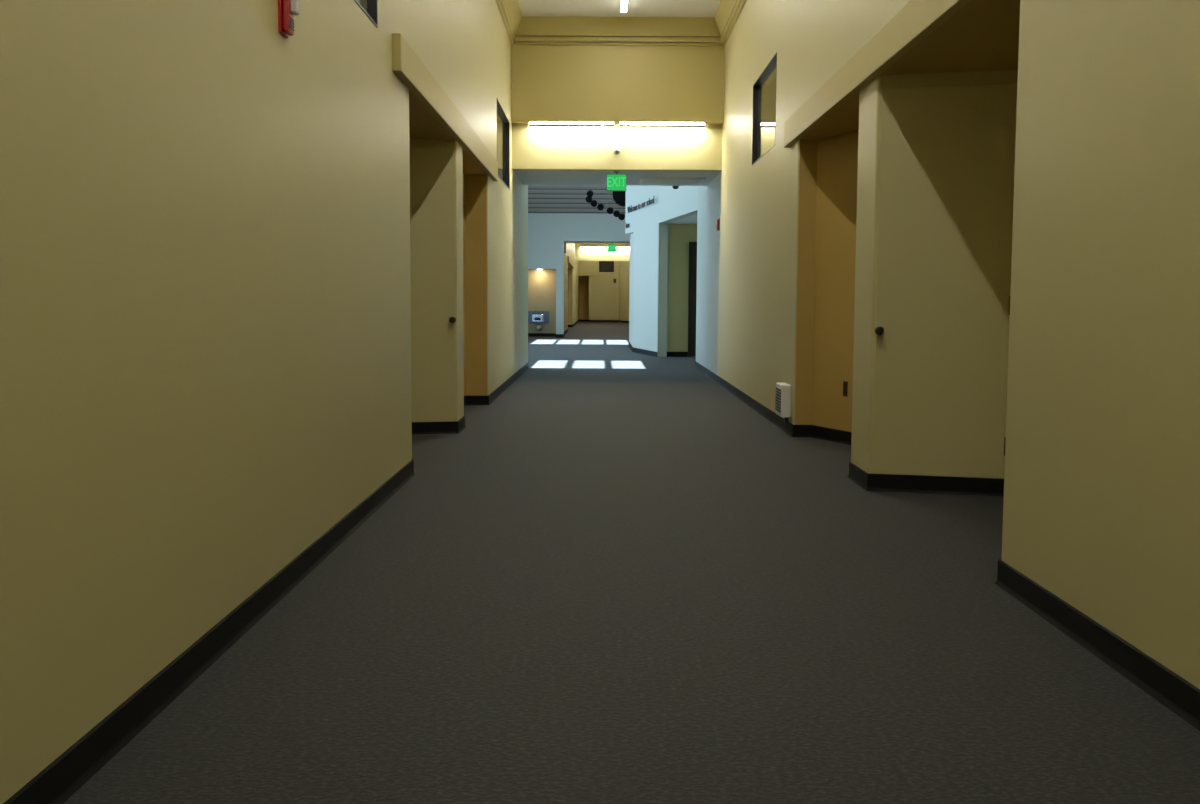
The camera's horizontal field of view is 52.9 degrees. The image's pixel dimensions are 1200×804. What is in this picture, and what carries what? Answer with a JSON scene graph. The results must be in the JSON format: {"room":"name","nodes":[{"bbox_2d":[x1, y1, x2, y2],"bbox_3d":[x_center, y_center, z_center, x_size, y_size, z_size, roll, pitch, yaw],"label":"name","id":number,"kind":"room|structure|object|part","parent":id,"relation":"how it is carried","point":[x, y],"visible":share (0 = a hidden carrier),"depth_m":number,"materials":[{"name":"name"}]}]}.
{"room":"building corridor","nodes":[
{"label":"building corridor","id":0,"kind":"room"},
{"bbox_2d":[0,0,512,803],"bbox_3d":[-1.701,-1.997,6.307,0.964,5.200,20.900,0,5,0],"label":"wall","id":1,"kind":"structure","parent":0,"point":[205,275],"depth_m":3.64,"materials":[{"name":"beige paint"}]},
{"bbox_2d":[3,362,528,803],"bbox_3d":[-3.104,0.391,8.224,3.779,0.104,24.315,0,5,0],"label":"baseboard","id":2,"kind":"structure","parent":1,"relation":"attached to","point":[56,783],"depth_m":3.67,"materials":[{"name":"black rubber"}]},
{"bbox_2d":[278,0,299,37],"bbox_3d":[-1.192,-1.502,4.637,0.062,0.182,0.112,0,5,0],"label":"fire alarm","id":3,"kind":"object","parent":1,"relation":"attached to","point":[287,9],"visible":1,"depth_m":4.60,"materials":[{"name":"red plastic"}]},
{"bbox_2d":[289,16,293,30],"bbox_3d":[-1.187,-1.456,4.641,0.005,0.041,0.072,0,5,0],"label":"speaker grille","id":4,"kind":"object","parent":3,"relation":"attached to","point":[291,18],"depth_m":4.64,"materials":[{"name":"white metal"}]},
{"bbox_2d":[354,0,377,27],"bbox_3d":[-1.241,-2.392,5.580,0.054,0.865,1.960,0,5,0],"label":"window","id":5,"kind":"structure","parent":1,"relation":"in","point":[372,5],"depth_m":6.57,"materials":[{"name":"black glass"}]},
{"bbox_2d":[409,139,463,421],"bbox_3d":[-1.627,-0.984,10.435,0.814,2.487,0.703,0,5,0],"label":"wall pier","id":6,"kind":"object","parent":1,"relation":"attached to","point":[413,143],"visible":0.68,"depth_m":10.37,"materials":[{"name":"beige paint"}]},
{"bbox_2d":[409,148,455,421],"bbox_3d":[-1.618,-0.974,10.145,0.807,2.304,0.083,-1,5,-14],"label":"door","id":7,"kind":"structure","parent":6,"relation":"attached to","point":[433,319],"depth_m":10.22,"materials":[{"name":"beige paint"}]},
{"bbox_3d":[-1.254,-0.697,10.254,0.056,0.056,0.073,-1,5,-14],"label":"knob","id":8,"kind":"part","parent":7,"relation":"part of","materials":[{"name":"brown metal"}]},
{"bbox_2d":[392,33,497,180],"bbox_3d":[-1.188,-2.332,10.377,0.054,0.217,6.630,0,5,0],"label":"trim","id":9,"kind":"structure","parent":1,"relation":"attached to","point":[406,64],"depth_m":8.64,"materials":[{"name":"yellow paint"}]},
{"bbox_2d":[497,99,509,189],"bbox_3d":[-1.227,-3.181,15.037,0.054,0.885,1.900,0,5,0],"label":"window","id":10,"kind":"structure","parent":1,"relation":"in","point":[503,124],"depth_m":15.54,"materials":[{"name":"black metal"}]},
{"bbox_3d":[-1.249,-3.181,15.037,0.006,0.865,1.880,0,5,0],"label":"pane","id":11,"kind":"part","parent":10,"relation":"part of","materials":[{"name":"clear glass"}]},
{"bbox_2d":[503,0,737,36],"bbox_3d":[0.227,-4.164,5.941,2.871,0.260,20.541,0,5,0],"label":"trim","id":12,"kind":"structure","parent":1,"relation":"attached to","point":[715,26],"depth_m":16.06,"materials":[{"name":"yellow paint"}]},
{"bbox_2d":[495,0,746,45],"bbox_3d":[0.226,-3.982,5.956,2.871,0.115,20.541,0,5,0],"label":"trim","id":13,"kind":"structure","parent":1,"relation":"attached to","point":[514,40],"depth_m":16.13,"materials":[{"name":"yellow paint"}]},
{"bbox_2d":[409,89,486,174],"bbox_3d":[-1.696,-2.292,10.346,0.963,0.133,5.600,0,5,0],"label":"ceiling","id":14,"kind":"structure","parent":0,"point":[422,124],"depth_m":9.54,"materials":[{"name":"brown paint"}]},
{"bbox_2d":[513,171,527,373],"bbox_3d":[-3.579,-3.727,18.357,4.764,6.600,3.400,0,5,0],"label":"wall","id":15,"kind":"structure","parent":0,"point":[520,191],"depth_m":18.25,"materials":[{"name":"beige paint"}]},
{"bbox_2d":[528,269,555,332],"bbox_3d":[-2.039,-3.208,37.842,1.710,2.300,0.150,0,5,0],"label":"wall","id":16,"kind":"structure","parent":0,"point":[541,283],"depth_m":37.75,"materials":[{"name":"beige paint"}]},
{"bbox_2d":[528,311,548,330],"bbox_3d":[-1.947,-2.533,37.613,0.700,0.633,0.420,0,5,0],"label":"fountain","id":17,"kind":"object","parent":16,"relation":"attached to","point":[534,317],"visible":0.98,"depth_m":37.78,"materials":[{"name":"silver metal"}]},
{"bbox_2d":[531,314,544,321],"bbox_3d":[-1.937,-2.617,37.620,0.420,0.240,0.393,0,5,0],"label":"basin","id":18,"kind":"object","parent":17,"relation":"in","point":[534,317],"depth_m":37.43,"materials":[{"name":"silver metal"}]},
{"bbox_3d":[-1.947,-2.652,37.804,0.700,0.400,0.020,0,5,0],"label":"panel","id":19,"kind":"part","parent":17,"relation":"part of","materials":[{"name":"silver metal"}]},
{"bbox_2d":[568,268,568,324],"bbox_3d":[-1.727,-4.158,47.321,0.804,2.600,7.300,0,5,0],"label":"wall","id":20,"kind":"structure","parent":0,"point":[568,268],"depth_m":50.81,"materials":[{"name":"brown paint"}]},
{"bbox_2d":[564,243,577,330],"bbox_3d":[-1.234,-5.699,50.150,0.160,5.200,26.300,0,5,0],"label":"wall","id":21,"kind":"structure","parent":0,"point":[570,247],"depth_m":50.78,"materials":[{"name":"beige paint"}]},
{"bbox_2d":[567,256,573,267],"bbox_3d":[-1.129,-5.447,47.211,0.062,0.220,8.400,0,5,0],"label":"trim","id":22,"kind":"structure","parent":21,"relation":"attached to","point":[569,260],"depth_m":45.05,"materials":[{"name":"yellow paint"}]},
{"bbox_2d":[564,320,628,334],"bbox_3d":[-0.155,-3.197,50.862,3.652,0.104,27.301,0,5,0],"label":"baseboard","id":23,"kind":"structure","parent":21,"relation":"attached to","point":[577,321],"depth_m":63.46,"materials":[{"name":"black rubber"}]},
{"bbox_2d":[528,185,624,213],"bbox_3d":[-1.130,-6.759,33.200,9.600,2.872,7.300,0,5,0],"label":"ceiling","id":24,"kind":"structure","parent":0,"point":[545,199],"depth_m":35.71,"materials":[{"name":"grey metal"}]},
{"bbox_2d":[528,213,630,333],"bbox_3d":[-1.434,-5.278,36.839,9.000,6.600,0.300,0,5,0],"label":"wall","id":25,"kind":"structure","parent":0,"point":[547,233],"depth_m":36.71,"materials":[{"name":"grey paint"}]},
{"bbox_2d":[528,265,557,268],"bbox_3d":[-2.015,-4.112,36.777,1.450,0.100,0.020,0,5,0],"label":"trim","id":26,"kind":"structure","parent":25,"relation":"attached to","point":[529,266],"depth_m":36.77,"materials":[{"name":"grey paint"}]},
{"bbox_2d":[528,333,563,337],"bbox_3d":[-3.527,-2.077,37.406,4.845,0.104,0.916,0,5,0],"label":"baseboard","id":27,"kind":"structure","parent":25,"relation":"attached to","point":[555,335],"depth_m":37.84,"materials":[{"name":"black rubber"}]},
{"bbox_2d":[578,276,588,319],"bbox_3d":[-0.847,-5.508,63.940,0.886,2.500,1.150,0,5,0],"label":"door","id":28,"kind":"structure","parent":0,"point":[583,281],"depth_m":64.34,"materials":[{"name":"brown paint"}]},
{"bbox_2d":[564,242,629,242],"bbox_3d":[0.247,-4.977,37.363,2.836,0.070,0.700,0,5,0],"label":"ceiling","id":29,"kind":"structure","parent":0,"point":[564,242],"depth_m":37.46,"materials":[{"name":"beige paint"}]},
{"bbox_2d":[608,244,615,251],"bbox_3d":[0.375,-4.824,37.649,0.278,0.283,0.090,0,5,0],"label":"exit sign","id":30,"kind":"object","parent":29,"relation":"hanging from","point":[611,248],"visible":1,"depth_m":37.62,"materials":[{"name":"green plastic"}]},
{"bbox_2d":[578,261,618,319],"bbox_3d":[0.285,-6.841,63.750,3.156,5.200,1.000,0,5,0],"label":"wall","id":31,"kind":"structure","parent":0,"point":[603,292],"depth_m":63.33,"materials":[{"name":"beige paint"}]},
{"bbox_2d":[578,272,599,275],"bbox_3d":[-0.564,-6.720,63.220,1.131,0.200,0.080,0,5,0],"label":"trim","id":32,"kind":"structure","parent":31,"relation":"attached to","point":[579,273],"depth_m":63.18,"materials":[{"name":"yellow paint"}]},
{"bbox_2d":[599,261,613,271],"bbox_3d":[0.339,-7.160,63.256,0.770,0.680,0.130,0,5,0],"label":"window","id":33,"kind":"structure","parent":31,"relation":"in","point":[599,261],"depth_m":63.21,"materials":[{"name":"black glass"}]},
{"bbox_2d":[575,247,629,260],"bbox_3d":[0.275,-6.763,55.176,2.856,0.630,0.220,0,5,0],"label":"wall","id":34,"kind":"structure","parent":0,"point":[580,254],"depth_m":55.06,"materials":[{"name":"beige paint"}]},
{"bbox_2d":[575,243,629,246],"bbox_3d":[0.281,-7.881,55.011,2.856,1.655,0.360,0,5,0],"label":"beam","id":35,"kind":"structure","parent":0,"point":[576,244],"depth_m":54.89,"materials":[{"name":"yellow paint"}]},
{"bbox_2d":[580,247,604,248],"bbox_3d":[-0.326,-7.016,54.959,1.150,0.067,0.132,0,5,0],"label":"wall light","id":36,"kind":"object","parent":35,"relation":"attached to","point":[580,247],"visible":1,"depth_m":54.90,"materials":[{"name":"white plastic"}]},
{"bbox_2d":[607,247,629,248],"bbox_3d":[0.897,-7.009,54.958,1.155,0.067,0.132,0,5,0],"label":"wall light","id":37,"kind":"object","parent":35,"relation":"attached to","point":[607,247],"visible":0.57,"depth_m":54.90,"materials":[{"name":"white plastic"}]},
{"bbox_2d":[600,261,612,270],"bbox_3d":[0.339,-7.193,63.645,0.970,0.880,0.550,0,5,0],"label":"wall","id":38,"kind":"structure","parent":0,"point":[604,265],"depth_m":63.82,"materials":[{"name":"grey"}]},
{"bbox_2d":[513,170,719,185],"bbox_3d":[0.235,-3.369,17.729,2.869,0.170,2.100,0,5,0],"label":"ceiling","id":39,"kind":"structure","parent":0,"point":[526,177],"depth_m":17.45,"materials":[{"name":"white paint"}]},
{"bbox_2d":[606,171,626,190],"bbox_3d":[0.229,-3.070,16.783,0.278,0.266,0.090,0,5,0],"label":"exit sign","id":40,"kind":"object","parent":39,"relation":"hanging from","point":[614,182],"visible":1,"depth_m":16.76,"materials":[{"name":"green plastic"}]},
{"bbox_2d":[639,177,705,183],"bbox_3d":[1.061,-3.282,17.911,0.950,0.025,0.750,0,5,0],"label":"ceiling vent","id":41,"kind":"object","parent":39,"relation":"in","point":[643,180],"visible":1,"depth_m":17.73,"materials":[{"name":"white metal"}]},
{"bbox_2d":[671,184,679,188],"bbox_3d":[1.167,-3.322,18.635,0.140,0.066,0.140,0,5,0],"label":"smoke detector","id":42,"kind":"object","parent":39,"relation":"attached to","point":[675,186],"visible":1,"depth_m":18.59,"materials":[{"name":"white plastic"}]},
{"bbox_2d":[512,123,722,171],"bbox_3d":[0.234,-3.500,16.554,2.889,0.630,0.220,0,5,0],"label":"wall","id":43,"kind":"structure","parent":0,"point":[533,148],"depth_m":16.45,"materials":[{"name":"beige paint"}]},
{"bbox_2d":[612,144,620,153],"bbox_3d":[0.230,-3.443,16.415,0.124,0.124,0.067,0,5,0],"label":"security camera","id":44,"kind":"object","parent":43,"relation":"attached to","point":[616,148],"visible":1,"depth_m":16.42,"materials":[{"name":"white plastic"}]},
{"bbox_2d":[511,45,724,123],"bbox_3d":[0.240,-4.618,16.389,2.889,1.655,0.360,0,5,0],"label":"wall","id":45,"kind":"structure","parent":0,"point":[616,84],"depth_m":16.24,"materials":[{"name":"yellow paint"}]},
{"bbox_2d":[529,121,613,126],"bbox_3d":[-0.383,-3.752,16.337,1.150,0.067,0.132,0,5,0],"label":"wall light","id":46,"kind":"object","parent":45,"relation":"attached to","point":[531,124],"visible":1,"depth_m":16.27,"materials":[{"name":"white plastic"}]},
{"bbox_2d":[619,122,704,127],"bbox_3d":[0.839,-3.746,16.335,1.155,0.067,0.132,0,5,0],"label":"wall light","id":47,"kind":"object","parent":45,"relation":"attached to","point":[621,124],"visible":1,"depth_m":16.28,"materials":[{"name":"white plastic"}]},
{"bbox_2d":[518,0,720,16],"bbox_3d":[0.228,-4.421,6.044,3.189,0.305,21.090,0,5,0],"label":"ceiling","id":48,"kind":"structure","parent":0,"point":[548,8],"depth_m":15.54,"materials":[{"name":"beige paint"}]},
{"bbox_2d":[620,0,627,11],"bbox_3d":[0.303,-4.924,14.165,0.088,0.060,2.665,0,5,0],"label":"ceiling light","id":49,"kind":"object","parent":48,"relation":"attached to","point":[624,3],"visible":1,"depth_m":15.17,"materials":[{"name":"white plastic"}]},
{"bbox_2d":[619,261,629,320],"bbox_3d":[1.350,-6.684,61.955,0.700,5.200,2.600,0,5,0],"label":"wall","id":50,"kind":"structure","parent":0,"point":[624,266],"depth_m":61.58,"materials":[{"name":"beige paint"}]},
{"bbox_2d":[64,322,1199,803],"bbox_3d":[0.039,-1.389,30.692,12.000,0.100,70.600,0,5,0],"label":"floor","id":51,"kind":"structure","parent":0,"point":[621,581],"depth_m":4.00,"materials":[{"name":"grey carpet"}]},
{"bbox_2d":[625,185,697,356],"bbox_3d":[1.077,-4.312,25.563,0.610,6.600,9.944,0,5,-5],"label":"wall","id":52,"kind":"structure","parent":0,"point":[670,204],"depth_m":25.13,"materials":[{"name":"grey paint"}]},
{"bbox_2d":[627,196,653,212],"bbox_3d":[0.856,-4.213,25.822,0.012,0.145,3.009,0,5,-9],"label":"lettering","id":53,"kind":"object","parent":52,"relation":"attached to","point":[651,201],"depth_m":25.82,"materials":[{"name":"grey"}]},
{"bbox_2d":[628,342,687,356],"bbox_3d":[0.937,-1.231,27.665,0.697,0.104,6.235,-1,5,-10],"label":"baseboard","id":54,"kind":"structure","parent":52,"relation":"attached to","point":[636,350],"depth_m":24.86,"materials":[{"name":"black rubber"}]},
{"bbox_2d":[657,223,669,356],"bbox_3d":[1.329,-2.272,24.599,0.103,2.700,0.408,4,6,36],"label":"door frame","id":55,"kind":"structure","parent":52,"relation":"attached to","point":[658,298],"depth_m":24.52,"materials":[{"name":"grey paint"}]},
{"bbox_2d":[667,214,696,223],"bbox_3d":[2.443,-3.540,22.794,2.199,0.138,4.170,0,5,0],"label":"ceiling","id":56,"kind":"structure","parent":0,"point":[692,219],"depth_m":23.50,"materials":[{"name":"white paint"}]},
{"bbox_2d":[668,224,696,356],"bbox_3d":[2.490,-2.166,22.820,2.190,2.800,4.350,0,5,0],"label":"wall","id":57,"kind":"structure","parent":0,"point":[680,235],"depth_m":24.65,"materials":[{"name":"beige paint"}]},
{"bbox_2d":[688,242,696,356],"bbox_3d":[2.354,-2.096,24.707,1.101,2.340,0.112,0,5,-5],"label":"door","id":58,"kind":"structure","parent":57,"relation":"in","point":[692,280],"depth_m":24.66,"materials":[{"name":"black metal"}]},
{"bbox_2d":[799,0,1019,139],"bbox_3d":[2.120,-2.022,7.383,0.936,0.133,5.640,0,5,0],"label":"ceiling","id":59,"kind":"structure","parent":0,"point":[982,35],"depth_m":6.44,"materials":[{"name":"brown paint"}]},
{"bbox_2d":[696,0,1199,688],"bbox_3d":[2.125,-2.843,8.237,0.937,6.600,24.900,0,5,0],"label":"wall","id":60,"kind":"structure","parent":0,"point":[1101,502],"depth_m":4.24,"materials":[{"name":"beige paint"}]},
{"bbox_2d":[715,219,719,230],"bbox_3d":[1.636,-2.474,16.849,0.056,0.162,0.122,0,5,0],"label":"fire alarm","id":61,"kind":"object","parent":60,"relation":"attached to","point":[717,222],"visible":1,"depth_m":16.80,"materials":[{"name":"red plastic"}]},
{"bbox_2d":[752,52,776,165],"bbox_3d":[1.684,-2.931,12.254,0.054,0.865,1.760,0,5,0],"label":"window","id":62,"kind":"structure","parent":60,"relation":"in","point":[764,88],"depth_m":12.48,"materials":[{"name":"black glass"}]},
{"bbox_2d":[775,383,790,421],"bbox_3d":[1.599,0.001,10.545,0.090,0.322,0.340,0,5,0],"label":"air vent","id":63,"kind":"object","parent":60,"relation":"in","point":[783,390],"visible":1,"depth_m":10.38,"materials":[{"name":"white plastic"}]},
{"bbox_2d":[843,381,847,396],"bbox_3d":[1.980,-0.106,9.747,0.010,0.120,0.056,-2,5,-21],"label":"wall socket","id":64,"kind":"object","parent":60,"relation":"attached to","point":[845,384],"visible":1,"depth_m":9.74,"materials":[{"name":"brown plastic"}]},
{"bbox_2d":[784,0,969,147],"bbox_3d":[1.626,-2.058,7.305,0.054,0.217,6.470,0,5,0],"label":"beam","id":65,"kind":"structure","parent":60,"relation":"attached to","point":[917,19],"depth_m":7.08,"materials":[{"name":"yellow paint"}]},
{"bbox_2d":[851,70,1017,478],"bbox_3d":[2.038,-0.712,7.434,0.787,2.487,0.740,0,5,0],"label":"door frame","id":66,"kind":"object","parent":60,"relation":"attached to","point":[869,132],"visible":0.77,"depth_m":7.38,"materials":[{"name":"beige paint"}]},
{"bbox_2d":[872,83,1016,478],"bbox_3d":[2.029,-0.700,7.123,0.780,2.304,0.083,2,5,14],"label":"door","id":67,"kind":"structure","parent":66,"relation":"attached to","point":[946,176],"depth_m":7.15,"materials":[{"name":"beige paint"}]},
{"bbox_3d":[1.675,-0.427,7.231,0.056,0.056,0.073,2,5,14],"label":"knob","id":68,"kind":"part","parent":67,"relation":"part of","materials":[{"name":"brown metal"}]},
{"bbox_2d":[695,361,1199,730],"bbox_3d":[2.026,0.393,8.510,0.803,0.104,24.900,0,5,0],"label":"baseboard","id":69,"kind":"structure","parent":60,"relation":"attached to","point":[1168,688],"depth_m":4.43,"materials":[{"name":"black rubber"}]},
{"bbox_3d":[-1.136,-7.354,23.897,9.600,0.120,11.140,0,5,0],"label":"ceiling","id":70,"kind":"structure","parent":0,"visible":0},
{"bbox_2d":[585,190,625,219],"bbox_3d":[0.500,-6.000,28.594,1.679,3.353,0.237,0,5,0],"label":"hanging ornament","id":71,"kind":"object","parent":70,"relation":"hanging from","point":[619,197],"visible":0.59,"depth_m":28.67,"materials":[{"name":"black"}]},
{"bbox_3d":[-0.263,-4.826,28.724,0.165,0.167,0.177,0,5,0],"label":"lamp shade","id":72,"kind":"part","parent":71,"relation":"part of","materials":[{"name":"black"}]},
{"bbox_3d":[-0.238,-4.958,28.713,0.165,0.167,0.177,0,5,0],"label":"lamp shade","id":73,"kind":"part","parent":71,"relation":"part of","materials":[{"name":"black"}]},
{"bbox_3d":[-0.143,-4.729,28.733,0.165,0.167,0.177,0,5,0],"label":"lamp shade","id":74,"kind":"part","parent":71,"relation":"part of","materials":[{"name":"black"}]},
{"bbox_3d":[0.012,-4.645,28.739,0.165,0.167,0.177,0,5,0],"label":"lamp shade","id":75,"kind":"part","parent":71,"relation":"part of","materials":[{"name":"black"}]},
{"bbox_3d":[0.240,-4.560,28.746,0.165,0.167,0.177,0,5,0],"label":"lamp shade","id":76,"kind":"part","parent":71,"relation":"part of","materials":[{"name":"black"}]},
{"bbox_3d":[0.396,-4.487,28.752,0.165,0.167,0.177,0,5,0],"label":"lamp shade","id":77,"kind":"part","parent":71,"relation":"part of","materials":[{"name":"black"}]},
{"bbox_3d":[0.516,-4.415,28.758,0.165,0.167,0.177,0,5,0],"label":"lamp shade","id":78,"kind":"part","parent":71,"relation":"part of","materials":[{"name":"black"}]}
]}

